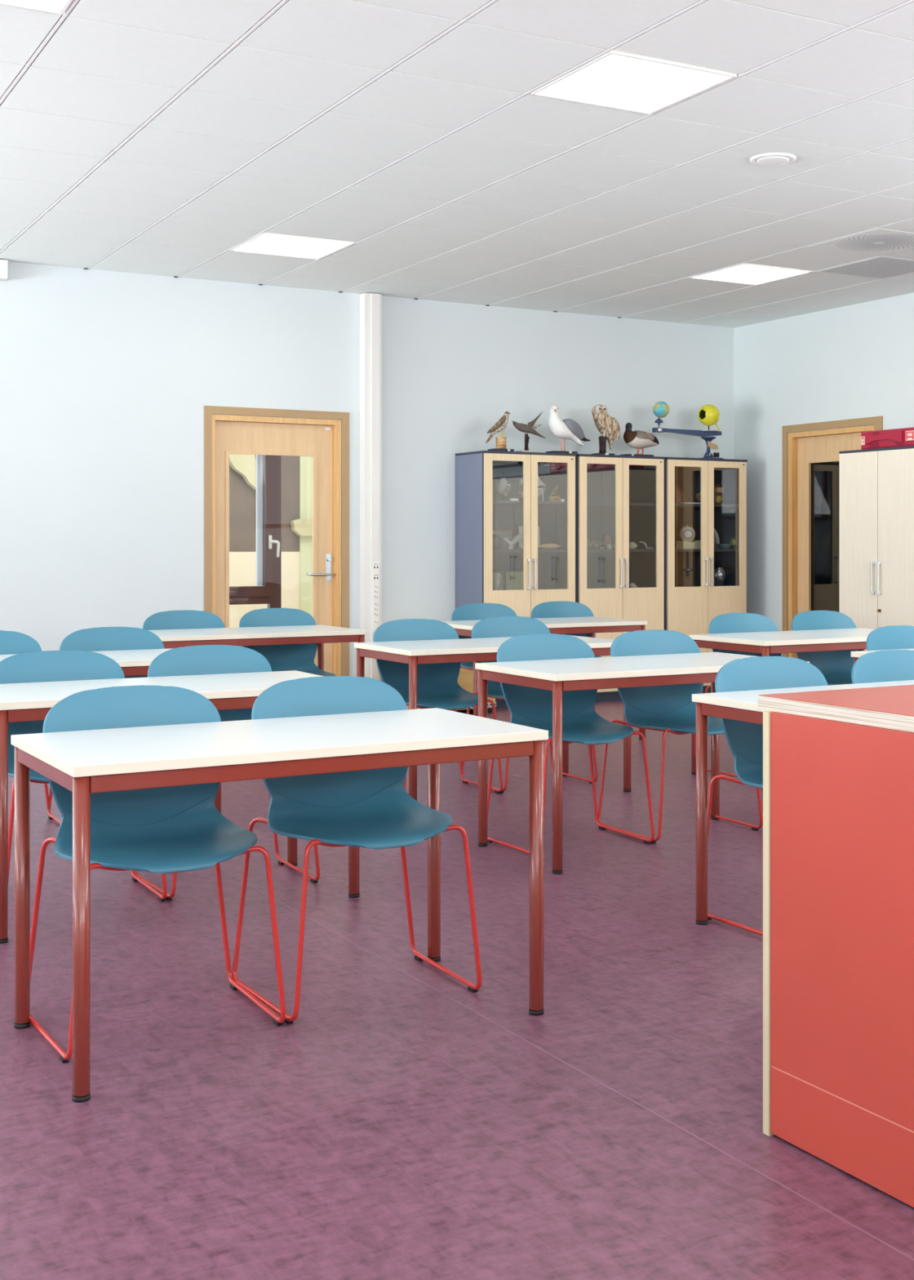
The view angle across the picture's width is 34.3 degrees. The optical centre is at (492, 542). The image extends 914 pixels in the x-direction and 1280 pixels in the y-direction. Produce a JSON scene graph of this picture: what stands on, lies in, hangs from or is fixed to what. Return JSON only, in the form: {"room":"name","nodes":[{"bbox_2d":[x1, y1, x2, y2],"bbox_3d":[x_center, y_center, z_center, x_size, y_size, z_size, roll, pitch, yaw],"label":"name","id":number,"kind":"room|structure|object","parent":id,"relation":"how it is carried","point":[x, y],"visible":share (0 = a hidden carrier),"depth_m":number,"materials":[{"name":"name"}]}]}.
{"room":"science classroom","nodes":[
{"label":"science classroom","id":0,"kind":"room"},
{"bbox_2d":[229,453,312,627],"bbox_3d":[-1.116,-0.250,12.595,4.600,3.100,3.240,0,0,-30],"label":"wall","id":1,"kind":"structure","parent":0,"point":[296,471],"depth_m":13.86,"materials":[{"name":"white paint"}]},
{"bbox_2d":[229,454,281,608],"bbox_3d":[-1.875,0.100,10.834,0.730,2.200,0.160,0,0,-30],"label":"casement window","id":2,"kind":"structure","parent":1,"relation":"in","point":[268,468],"depth_m":10.96,"materials":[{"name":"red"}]},
{"bbox_2d":[0,261,733,681],"bbox_3d":[-3.441,-0.360,9.267,12.855,3.280,0.180,0,0,-30],"label":"wall","id":3,"kind":"structure","parent":0,"point":[108,379],"depth_m":10.11,"materials":[{"name":"paint"}]},
{"bbox_2d":[0,259,8,280],"bbox_3d":[-3.530,-1.710,9.059,1.092,0.119,0.088,0,0,-30],"label":"screen housing","id":4,"kind":"object","parent":3,"relation":"attached to","point":[3,263],"visible":1,"depth_m":9.28,"materials":[{"name":"white paint"}]},
{"bbox_2d":[204,405,349,675],"bbox_3d":[-1.503,0.139,10.314,1.068,2.122,0.131,0,0,-30],"label":"door","id":5,"kind":"structure","parent":3,"relation":"in","point":[327,441],"depth_m":10.40,"materials":[{"name":"brown wood"}]},
{"bbox_2d":[360,293,382,681],"bbox_3d":[-0.861,-0.285,10.580,0.133,2.970,0.109,0,0,-30],"label":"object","id":6,"kind":"structure","parent":3,"relation":"attached to","point":[371,304],"depth_m":10.54,"materials":[{"name":"white paint"}]},
{"bbox_2d":[0,700,913,1279],"bbox_3d":[-0.445,1.240,4.045,12.455,0.081,11.860,0,0,-30],"label":"floor","id":7,"kind":"structure","parent":0,"point":[409,1122],"depth_m":3.35,"materials":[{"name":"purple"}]},
{"bbox_2d":[0,630,61,824],"bbox_3d":[-2.063,0.789,6.144,0.557,0.821,0.469,0,0,-30],"label":"chair","id":8,"kind":"object","parent":7,"relation":"on","point":[11,642],"visible":0.19,"depth_m":6.39,"materials":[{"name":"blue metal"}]},
{"bbox_2d":[0,650,167,902],"bbox_3d":[-1.415,0.789,4.970,0.557,0.821,0.469,0,0,-30],"label":"chair","id":9,"kind":"object","parent":7,"relation":"on","point":[44,665],"visible":0.31,"depth_m":5.12,"materials":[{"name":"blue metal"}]},
{"bbox_2d":[47,626,164,821],"bbox_3d":[-1.595,0.789,6.412,0.557,0.821,0.469,0,0,-30],"label":"chair","id":10,"kind":"object","parent":7,"relation":"on","point":[101,638],"visible":0.2,"depth_m":6.60,"materials":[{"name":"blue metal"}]},
{"bbox_2d":[0,648,221,813],"bbox_3d":[-1.787,0.839,6.128,1.200,0.721,0.600,0,0,-30],"label":"table","id":11,"kind":"object","parent":7,"relation":"on","point":[132,662],"visible":0.02,"depth_m":6.16,"materials":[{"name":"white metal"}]},
{"bbox_2d":[29,684,285,1063],"bbox_3d":[-0.844,0.789,3.700,0.557,0.821,0.469,0,0,-30],"label":"chair","id":12,"kind":"object","parent":7,"relation":"on","point":[175,828],"visible":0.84,"depth_m":3.80,"materials":[{"name":"blue plastic"}]},
{"bbox_2d":[0,670,359,943],"bbox_3d":[-1.106,0.839,4.971,1.200,0.721,0.600,0,0,-30],"label":"table","id":13,"kind":"object","parent":7,"relation":"on","point":[27,701],"visible":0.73,"depth_m":4.80,"materials":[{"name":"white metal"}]},
{"bbox_2d":[142,609,225,630],"bbox_3d":[-1.615,0.789,8.032,0.557,0.821,0.469,0,0,-30],"label":"chair","id":14,"kind":"object","parent":7,"relation":"on","point":[184,619],"visible":0.28,"depth_m":8.22,"materials":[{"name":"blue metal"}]},
{"bbox_2d":[133,644,319,901],"bbox_3d":[-0.938,0.789,5.244,0.557,0.821,0.469,0,0,-30],"label":"chair","id":15,"kind":"object","parent":7,"relation":"on","point":[202,660],"visible":0.3,"depth_m":5.43,"materials":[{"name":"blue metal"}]},
{"bbox_2d":[148,625,366,677],"bbox_3d":[-1.351,0.839,8.010,1.200,0.721,0.600,0,0,-30],"label":"table","id":16,"kind":"object","parent":7,"relation":"on","point":[297,634],"visible":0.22,"depth_m":7.87,"materials":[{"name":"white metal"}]},
{"bbox_2d":[10,707,548,1102],"bbox_3d":[-0.525,0.839,3.721,1.200,0.721,0.600,0,0,-30],"label":"table","id":17,"kind":"object","parent":7,"relation":"on","point":[86,762],"visible":0.97,"depth_m":3.63,"materials":[{"name":"white laminate"}]},
{"bbox_2d":[239,608,335,676],"bbox_3d":[-1.135,0.789,8.308,0.557,0.821,0.469,0,0,-30],"label":"chair","id":18,"kind":"object","parent":7,"relation":"on","point":[290,657],"visible":0.36,"depth_m":8.48,"materials":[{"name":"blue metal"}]},
{"bbox_2d":[232,675,482,1024],"bbox_3d":[-0.362,0.789,3.974,0.557,0.821,0.469,0,0,-30],"label":"chair","id":19,"kind":"object","parent":7,"relation":"on","point":[371,809],"visible":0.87,"depth_m":4.06,"materials":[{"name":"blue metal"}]},
{"bbox_2d":[373,618,502,793],"bbox_3d":[-0.283,0.789,7.096,0.557,0.821,0.469,0,0,-30],"label":"chair","id":20,"kind":"object","parent":7,"relation":"on","point":[437,686],"visible":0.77,"depth_m":7.23,"materials":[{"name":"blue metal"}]},
{"bbox_2d":[406,665,496,712],"bbox_3d":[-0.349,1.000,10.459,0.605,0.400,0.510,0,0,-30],"label":"chair","id":21,"kind":"object","parent":7,"relation":"on","point":[465,679],"visible":0.09,"depth_m":10.30,"materials":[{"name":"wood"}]},
{"bbox_2d":[451,603,517,670],"bbox_3d":[0.042,0.789,9.000,0.557,0.821,0.469,0,0,-30],"label":"chair","id":22,"kind":"object","parent":7,"relation":"on","point":[472,611],"visible":0.19,"depth_m":9.17,"materials":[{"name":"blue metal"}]},
{"bbox_2d":[354,635,631,800],"bbox_3d":[0.013,0.839,7.089,1.200,0.721,0.600,0,0,-30],"label":"table","id":23,"kind":"object","parent":7,"relation":"on","point":[414,653],"visible":0.48,"depth_m":6.77,"materials":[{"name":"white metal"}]},
{"bbox_2d":[455,450,576,708],"bbox_3d":[0.185,0.272,10.974,0.792,1.856,0.460,0,0,-30],"label":"display cabinet","id":24,"kind":"object","parent":7,"relation":"on","point":[548,575],"visible":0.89,"depth_m":10.87,"materials":[{"name":"grey laminate"}]},
{"bbox_2d":[493,569,502,590],"bbox_3d":[0.037,0.301,10.856,0.090,0.198,0.095,0,0,-30],"label":"jar","id":25,"kind":"object","parent":24,"relation":"on","point":[497,574],"visible":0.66,"depth_m":10.82,"materials":[{"name":"clear glass"}]},
{"bbox_2d":[493,533,502,549],"bbox_3d":[0.018,-0.003,10.930,0.124,0.112,0.100,0,0,-30],"label":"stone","id":26,"kind":"object","parent":24,"relation":"on","point":[497,540],"visible":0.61,"depth_m":10.89,"materials":[{"name":"grey stone"}]},
{"bbox_2d":[485,411,514,451],"bbox_3d":[0.047,-0.806,10.771,0.209,0.299,0.102,0,0,-30],"label":"stuffed hawk","id":27,"kind":"object","parent":24,"relation":"on","point":[502,423],"visible":1,"depth_m":10.74,"materials":[{"name":"brown"}]},
{"bbox_2d":[497,471,507,496],"bbox_3d":[0.083,-0.412,11.012,0.084,0.223,0.097,0,0,-45],"label":"bird","id":28,"kind":"object","parent":24,"relation":"on","point":[502,485],"visible":0.82,"depth_m":10.98},
{"bbox_2d":[493,528,514,549],"bbox_3d":[0.014,-0.022,11.088,0.340,0.152,0.022,0,0,-30],"label":"framed picture","id":29,"kind":"object","parent":24,"relation":"on","point":[502,533],"visible":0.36,"depth_m":11.13,"materials":[{"name":"grey"}]},
{"bbox_2d":[500,482,512,500],"bbox_3d":[0.107,-0.368,10.829,0.112,0.136,0.060,0,0,-30],"label":"bird","id":30,"kind":"object","parent":24,"relation":"on","point":[508,488],"visible":0.98,"depth_m":10.81},
{"bbox_2d":[502,534,523,549],"bbox_3d":[0.203,0.000,10.953,0.286,0.114,0.049,0,0,-30],"label":"stuffed ermine","id":31,"kind":"object","parent":24,"relation":"on","point":[519,537],"visible":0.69,"depth_m":10.91,"materials":[{"name":"white"}]},
{"bbox_2d":[503,569,523,590],"bbox_3d":[0.217,0.305,11.160,0.285,0.190,0.024,0,0,-30],"label":"box","id":32,"kind":"object","parent":24,"relation":"on","point":[513,579],"visible":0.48,"depth_m":11.13,"materials":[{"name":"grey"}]},
{"bbox_2d":[510,497,518,501],"bbox_3d":[0.161,-0.309,10.797,0.062,0.018,0.020,0,0,-30],"label":"block","id":33,"kind":"object","parent":24,"relation":"on","point":[511,499],"visible":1,"depth_m":10.79,"materials":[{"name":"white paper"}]},
{"bbox_2d":[517,478,523,496],"bbox_3d":[0.224,-0.387,11.035,0.068,0.173,0.062,0,0,-30],"label":"bird","id":34,"kind":"object","parent":24,"relation":"on","point":[521,484],"visible":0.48,"depth_m":11.02},
{"bbox_2d":[517,484,523,501],"bbox_3d":[0.215,-0.363,10.880,0.071,0.125,0.050,0,0,-30],"label":"bird","id":35,"kind":"object","parent":24,"relation":"on","point":[521,488],"visible":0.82,"depth_m":10.87},
{"bbox_2d":[511,411,546,452],"bbox_3d":[0.273,-0.813,10.907,0.300,0.314,0.098,0,0,-30],"label":"stuffed swift","id":36,"kind":"object","parent":24,"relation":"on","point":[531,428],"visible":0.98,"depth_m":10.88,"materials":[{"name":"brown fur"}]},
{"bbox_2d":[516,524,542,549],"bbox_3d":[0.283,-0.039,11.241,0.210,0.186,0.029,0,0,-30],"label":"framed picture","id":37,"kind":"object","parent":24,"relation":"on","point":[519,527],"visible":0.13,"depth_m":11.21,"materials":[{"name":"grey"}]},
{"bbox_2d":[493,549,567,552],"bbox_3d":[0.171,0.064,10.999,0.754,0.020,0.384,0,0,-30],"label":"shelf","id":38,"kind":"object","parent":24,"relation":"attached to","point":[494,550],"depth_m":10.81,"materials":[{"name":"grey glass"}]},
{"bbox_2d":[493,500,567,505],"bbox_3d":[0.171,-0.290,10.999,0.754,0.020,0.384,0,0,-30],"label":"shelf","id":39,"kind":"object","parent":24,"relation":"attached to","point":[495,502],"depth_m":10.89,"materials":[{"name":"grey glass"}]},
{"bbox_2d":[537,474,545,501],"bbox_3d":[0.352,-0.415,11.178,0.092,0.226,0.118,0,0,-30],"label":"bird","id":40,"kind":"object","parent":24,"relation":"on","point":[540,482],"visible":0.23,"depth_m":11.14},
{"bbox_2d":[537,485,545,501],"bbox_3d":[0.358,-0.361,10.996,0.091,0.114,0.039,0,0,-30],"label":"bird","id":41,"kind":"object","parent":24,"relation":"on","point":[540,487],"visible":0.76,"depth_m":10.99},
{"bbox_2d":[539,543,561,549],"bbox_3d":[0.438,0.032,11.054,0.192,0.043,0.060,0,0,-30],"label":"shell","id":42,"kind":"object","parent":24,"relation":"on","point":[548,546],"visible":1,"depth_m":11.03,"materials":[{"name":"beige"}]},
{"bbox_2d":[549,484,559,501],"bbox_3d":[0.465,-0.366,11.035,0.087,0.132,0.050,0,0,-30],"label":"bird","id":43,"kind":"object","parent":24,"relation":"on","point":[556,489],"visible":0.98,"depth_m":11.02},
{"bbox_2d":[546,405,591,453],"bbox_3d":[0.583,-0.836,11.076,0.358,0.359,0.145,0,0,-30],"label":"gull","id":44,"kind":"object","parent":24,"relation":"on","point":[567,428],"visible":0.99,"depth_m":11.00,"materials":[{"name":"white"}]},
{"bbox_2d":[461,616,597,793],"bbox_3d":[0.186,0.789,7.365,0.557,0.821,0.469,0,0,-30],"label":"chair","id":45,"kind":"object","parent":7,"relation":"on","point":[499,626],"visible":0.27,"depth_m":7.50,"materials":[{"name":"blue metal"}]},
{"bbox_2d":[442,616,647,739],"bbox_3d":[0.275,0.839,8.966,1.200,0.721,0.600,0,0,-30],"label":"table","id":46,"kind":"object","parent":7,"relation":"on","point":[590,625],"visible":0.27,"depth_m":8.83,"materials":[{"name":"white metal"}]},
{"bbox_2d":[487,633,654,853],"bbox_3d":[0.308,0.789,5.913,0.557,0.821,0.469,0,0,-30],"label":"chair","id":47,"kind":"object","parent":7,"relation":"on","point":[531,707],"visible":0.77,"depth_m":6.03,"materials":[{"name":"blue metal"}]},
{"bbox_2d":[531,600,631,727],"bbox_3d":[0.536,0.789,9.284,0.557,0.821,0.469,0,0,-30],"label":"chair","id":48,"kind":"object","parent":7,"relation":"on","point":[560,609],"visible":0.27,"depth_m":9.48,"materials":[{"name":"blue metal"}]},
{"bbox_2d":[575,453,665,702],"bbox_3d":[0.890,0.272,11.378,0.792,1.856,0.460,0,0,-30],"label":"display cabinet","id":49,"kind":"object","parent":7,"relation":"on","point":[621,497],"visible":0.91,"depth_m":11.38,"materials":[{"name":"grey laminate"}]},
{"bbox_2d":[586,538,593,549],"bbox_3d":[0.720,0.012,11.273,0.109,0.083,0.112,0,0,-30],"label":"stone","id":50,"kind":"object","parent":49,"relation":"on","point":[589,544],"visible":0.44,"depth_m":11.23,"materials":[{"name":"grey stone"}]},
{"bbox_2d":[590,540,606,549],"bbox_3d":[0.809,0.020,11.382,0.195,0.068,0.100,0,0,-30],"label":"stone","id":51,"kind":"object","parent":49,"relation":"on","point":[597,544],"visible":0.71,"depth_m":11.34,"materials":[{"name":"grey stone"}]},
{"bbox_2d":[598,545,604,549],"bbox_3d":[0.831,0.039,11.232,0.054,0.029,0.038,0,0,-30],"label":"stone","id":52,"kind":"object","parent":49,"relation":"on","point":[601,547],"visible":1,"depth_m":11.22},
{"bbox_2d":[591,404,620,454],"bbox_3d":[0.856,-0.850,11.236,0.232,0.387,0.149,0,0,-30],"label":"owl","id":53,"kind":"object","parent":49,"relation":"on","point":[608,426],"visible":1,"depth_m":11.20,"materials":[{"name":"brown"}]},
{"bbox_2d":[603,533,612,549],"bbox_3d":[0.893,-0.005,11.465,0.070,0.117,0.048,0,0,-30],"label":"stone","id":54,"kind":"object","parent":49,"relation":"on","point":[607,540],"visible":0.73,"depth_m":11.45,"materials":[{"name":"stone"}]},
{"bbox_2d":[606,543,613,549],"bbox_3d":[0.899,0.033,11.266,0.056,0.042,0.048,0,0,-6],"label":"stone","id":55,"kind":"object","parent":49,"relation":"on","point":[609,546],"visible":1,"depth_m":11.26,"materials":[{"name":"white stone"}]},
{"bbox_2d":[586,548,656,551],"bbox_3d":[0.875,0.064,11.403,0.754,0.020,0.384,0,0,-30],"label":"shelf","id":56,"kind":"object","parent":49,"relation":"attached to","point":[613,549],"depth_m":11.21,"materials":[{"name":"grey glass"}]},
{"bbox_2d":[586,502,656,506],"bbox_3d":[0.875,-0.290,11.403,0.754,0.020,0.384,0,0,-30],"label":"shelf","id":57,"kind":"object","parent":49,"relation":"attached to","point":[588,504],"depth_m":11.30,"materials":[{"name":"grey glass"}]},
{"bbox_2d":[629,542,637,549],"bbox_3d":[1.090,0.025,11.462,0.084,0.057,0.064,0,0,-30],"label":"shell","id":58,"kind":"object","parent":49,"relation":"on","point":[633,545],"visible":0.87,"depth_m":11.44,"materials":[{"name":"beige"}]},
{"bbox_2d":[630,582,638,587],"bbox_3d":[1.126,0.355,11.414,0.147,0.081,0.044,0,0,-30],"label":"bone","id":59,"kind":"object","parent":49,"relation":"on","point":[632,584],"visible":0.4,"depth_m":11.37},
{"bbox_2d":[619,422,658,456],"bbox_3d":[1.147,-0.786,11.403,0.323,0.260,0.162,0,0,-30],"label":"duck","id":60,"kind":"object","parent":49,"relation":"on","point":[637,439],"visible":0.99,"depth_m":11.33},
{"bbox_2d":[475,652,809,874],"bbox_3d":[0.603,0.839,5.899,1.200,0.721,0.600,0,0,-30],"label":"table","id":61,"kind":"object","parent":7,"relation":"on","point":[557,676],"visible":0.77,"depth_m":5.65,"materials":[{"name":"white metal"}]},
{"bbox_2d":[598,629,763,843],"bbox_3d":[0.787,0.789,6.188,0.557,0.821,0.469,0,0,-30],"label":"chair","id":62,"kind":"object","parent":7,"relation":"on","point":[671,708],"visible":0.66,"depth_m":6.29,"materials":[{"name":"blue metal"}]},
{"bbox_2d":[663,457,747,693],"bbox_3d":[1.594,0.272,11.782,0.792,1.856,0.460,0,0,-30],"label":"display cabinet","id":63,"kind":"object","parent":7,"relation":"on","point":[692,599],"visible":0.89,"depth_m":11.71,"materials":[{"name":"grey laminate"}]},
{"bbox_2d":[675,483,686,503],"bbox_3d":[1.481,-0.383,11.745,0.122,0.165,0.101,0,0,-30],"label":"model","id":64,"kind":"object","parent":63,"relation":"on","point":[680,497],"visible":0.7,"depth_m":11.70},
{"bbox_2d":[652,401,723,458],"bbox_3d":[1.538,-0.875,11.627,0.653,0.436,0.204,0,0,-30],"label":"orrery","id":65,"kind":"object","parent":63,"relation":"on","point":[708,415],"visible":1,"depth_m":11.65,"materials":[{"name":"blue paint"}]},
{"bbox_2d":[676,524,701,548],"bbox_3d":[1.553,-0.041,11.683,0.182,0.189,0.134,0,0,-30],"label":"model","id":66,"kind":"object","parent":63,"relation":"on","point":[686,534],"visible":1,"depth_m":11.63},
{"bbox_2d":[680,523,697,540],"bbox_3d":[1.580,-0.050,11.882,0.142,0.205,0.114,0,0,2],"label":"model","id":67,"kind":"object","parent":63,"relation":"on","point":[694,526],"visible":0.36,"depth_m":11.86},
{"bbox_2d":[678,502,701,503],"bbox_3d":[1.574,-0.305,11.654,0.200,0.010,0.100,0,0,-30],"label":"paper pad","id":68,"kind":"object","parent":63,"relation":"on","point":[682,502],"visible":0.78,"depth_m":11.59,"materials":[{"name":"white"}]},
{"bbox_2d":[695,491,701,501],"bbox_3d":[1.667,-0.353,11.794,0.110,0.106,0.080,0,0,-30],"label":"model","id":69,"kind":"object","parent":63,"relation":"on","point":[699,494],"visible":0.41,"depth_m":11.76},
{"bbox_2d":[675,548,738,551],"bbox_3d":[1.580,0.064,11.807,0.754,0.020,0.384,0,0,-30],"label":"shelf","id":70,"kind":"object","parent":63,"relation":"attached to","point":[676,549],"depth_m":11.63,"materials":[{"name":"grey glass"}]},
{"bbox_2d":[675,503,738,507],"bbox_3d":[1.580,-0.290,11.807,0.754,0.020,0.384,0,0,-30],"label":"shelf","id":71,"kind":"object","parent":63,"relation":"attached to","point":[677,505],"depth_m":11.66,"materials":[{"name":"grey glass"}]},
{"bbox_2d":[714,528,720,548],"bbox_3d":[1.791,-0.042,11.934,0.105,0.191,0.060,0,0,-30],"label":"model","id":72,"kind":"object","parent":63,"relation":"on","point":[716,535],"visible":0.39,"depth_m":11.93},
{"bbox_2d":[714,483,723,504],"bbox_3d":[1.810,-0.381,11.913,0.108,0.179,0.117,0,0,-30],"label":"model","id":73,"kind":"object","parent":63,"relation":"on","point":[718,490],"visible":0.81,"depth_m":11.87},
{"bbox_2d":[714,568,725,586],"bbox_3d":[1.823,0.279,11.906,0.182,0.241,0.154,0,0,-30],"label":"vase","id":74,"kind":"object","parent":63,"relation":"on","point":[719,573],"visible":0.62,"depth_m":11.86,"materials":[{"name":"black"}]},
{"bbox_2d":[717,543,733,548],"bbox_3d":[1.860,0.035,11.829,0.120,0.038,0.120,0,0,-30],"label":"shallow bowl","id":75,"kind":"object","parent":63,"relation":"on","point":[720,545],"visible":0.98,"depth_m":11.79,"materials":[{"name":"teal ceramic"}]},
{"bbox_2d":[729,537,737,548],"bbox_3d":[1.951,0.010,11.920,0.083,0.088,0.084,0,0,-30],"label":"model","id":76,"kind":"object","parent":63,"relation":"on","point":[733,540],"visible":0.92,"depth_m":11.88},
{"bbox_2d":[705,613,782,777],"bbox_3d":[1.427,0.789,7.725,0.557,0.821,0.469,0,0,-30],"label":"chair","id":77,"kind":"object","parent":7,"relation":"on","point":[728,623],"visible":0.16,"depth_m":7.91,"materials":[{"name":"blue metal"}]},
{"bbox_2d":[707,656,828,935],"bbox_3d":[1.004,0.789,4.704,0.557,0.821,0.469,0,0,-30],"label":"chair","id":78,"kind":"object","parent":7,"relation":"on","point":[744,740],"visible":0.32,"depth_m":4.81,"materials":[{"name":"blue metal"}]},
{"bbox_2d":[688,627,875,790],"bbox_3d":[1.689,0.839,7.706,1.200,0.721,0.600,0,0,-30],"label":"table","id":79,"kind":"object","parent":7,"relation":"on","point":[766,643],"visible":0.5,"depth_m":7.42,"materials":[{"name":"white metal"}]},
{"bbox_2d":[692,680,913,924],"bbox_3d":[1.299,0.839,4.707,1.200,0.721,0.600,0,0,-30],"label":"table","id":80,"kind":"object","parent":7,"relation":"on","point":[742,705],"visible":0.49,"depth_m":4.64,"materials":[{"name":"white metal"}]},
{"bbox_2d":[791,610,858,685],"bbox_3d":[1.914,0.789,8.005,0.557,0.821,0.469,0,0,-30],"label":"chair","id":81,"kind":"object","parent":7,"relation":"on","point":[836,666],"visible":0.47,"depth_m":8.17,"materials":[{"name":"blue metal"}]},
{"bbox_2d":[757,684,913,1208],"bbox_3d":[1.553,0.757,2.542,1.276,0.887,1.865,0,0,-30],"label":"desk","id":82,"kind":"object","parent":7,"relation":"on","point":[838,765],"visible":1,"depth_m":2.83,"materials":[{"name":"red laminate"}]},
{"bbox_2d":[757,695,913,732],"bbox_3d":[1.557,0.329,2.545,1.265,0.028,1.865,0,0,-30],"label":"countertop","id":83,"kind":"structure","parent":82,"relation":"on","point":[855,716],"depth_m":2.83,"materials":[{"name":"laminate"}]},
{"bbox_2d":[839,445,913,650],"bbox_3d":[2.845,0.277,10.332,0.483,1.847,0.760,0,0,-30],"label":"tall cabinet","id":84,"kind":"object","parent":7,"relation":"on","point":[877,485],"visible":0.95,"depth_m":10.24,"materials":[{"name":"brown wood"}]},
{"bbox_2d":[861,426,913,449],"bbox_3d":[2.845,-0.712,10.245,0.308,0.128,0.550,0,0,-30],"label":"case","id":85,"kind":"object","parent":84,"relation":"on","point":[904,437],"visible":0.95,"depth_m":10.18,"materials":[{"name":"red plastic"}]},
{"bbox_2d":[851,649,913,684],"bbox_3d":[1.512,0.789,4.996,0.557,0.821,0.469,0,0,-30],"label":"chair","id":86,"kind":"object","parent":7,"relation":"on","point":[889,665],"visible":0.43,"depth_m":5.16,"materials":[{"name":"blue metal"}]},
{"bbox_2d":[851,648,913,663],"bbox_3d":[2.239,0.839,6.520,1.200,0.721,0.600,0,0,-30],"label":"table","id":87,"kind":"object","parent":7,"relation":"on","point":[856,655],"visible":0.1,"depth_m":6.46,"materials":[{"name":"white laminate"}]},
{"bbox_2d":[866,625,913,650],"bbox_3d":[1.948,0.789,6.519,0.557,0.821,0.469,0,0,-30],"label":"chair","id":88,"kind":"object","parent":7,"relation":"on","point":[895,637],"visible":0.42,"depth_m":6.68,"materials":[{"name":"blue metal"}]},
{"bbox_2d":[0,0,913,328],"bbox_3d":[-0.440,-1.874,4.037,12.855,0.204,12.240,0,0,-30],"label":"ceiling","id":89,"kind":"structure","parent":0,"point":[153,137],"depth_m":6.67,"materials":[{"name":"white tile"}]},
{"bbox_2d":[0,0,72,14],"bbox_3d":[-1.557,-1.780,4.590,0.573,0.016,0.573,0,0,-29],"label":"recessed light","id":90,"kind":"object","parent":89,"relation":"in","point":[55,6],"visible":1,"depth_m":4.90,"materials":[{"name":"white plastic"}]},
{"bbox_2d":[230,231,355,259],"bbox_3d":[-1.202,-1.780,8.902,0.573,0.016,0.573,0,0,-29],"label":"recessed light","id":91,"kind":"object","parent":89,"relation":"in","point":[267,243],"visible":1,"depth_m":8.89,"materials":[{"name":"white plastic"}]},
{"bbox_2d":[530,49,737,114],"bbox_3d":[0.542,-1.780,5.753,0.573,0.016,0.573,0,0,-29],"label":"recessed light","id":92,"kind":"object","parent":89,"relation":"in","point":[615,79],"visible":1,"depth_m":5.73,"materials":[{"name":"white plastic"}]},
{"bbox_2d":[688,262,812,284],"bbox_3d":[1.712,-1.780,9.831,0.573,0.016,0.573,0,0,-29],"label":"recessed light","id":93,"kind":"object","parent":89,"relation":"in","point":[744,273],"visible":1,"depth_m":9.82,"materials":[{"name":"white plastic"}]},
{"bbox_2d":[684,133,865,179],"bbox_3d":[1.301,-1.777,6.859,0.574,0.030,0.596,0,0,-29],"label":"tile","id":94,"kind":"object","parent":89,"relation":"attached to","point":[767,156],"visible":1,"depth_m":6.83,"materials":[{"name":"white plastic"}]},
{"bbox_2d":[808,227,913,255],"bbox_3d":[2.294,-1.783,8.781,0.574,0.018,0.596,0,0,-29],"label":"ceiling vent","id":95,"kind":"object","parent":89,"relation":"in","point":[879,241],"visible":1,"depth_m":8.78,"materials":[{"name":"white metal"}]},
{"bbox_2d":[817,255,913,279],"bbox_3d":[2.528,-1.783,9.597,0.574,0.018,0.596,0,0,-29],"label":"ceiling vent","id":96,"kind":"object","parent":89,"relation":"in","point":[882,267],"visible":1,"depth_m":9.60,"materials":[{"name":"white metal"}]},
{"bbox_2d":[733,293,913,656],"bbox_3d":[5.093,-0.360,7.107,0.200,3.280,12.060,0,0,-30],"label":"wall","id":97,"kind":"structure","parent":0,"point":[855,361],"depth_m":11.62,"materials":[{"name":"paint"}]},
{"bbox_2d":[782,416,883,658],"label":"door","id":98,"kind":"structure","parent":97,"relation":"in","point":[810,459],"depth_m":11.54,"materials":[{"name":"brown wood"}]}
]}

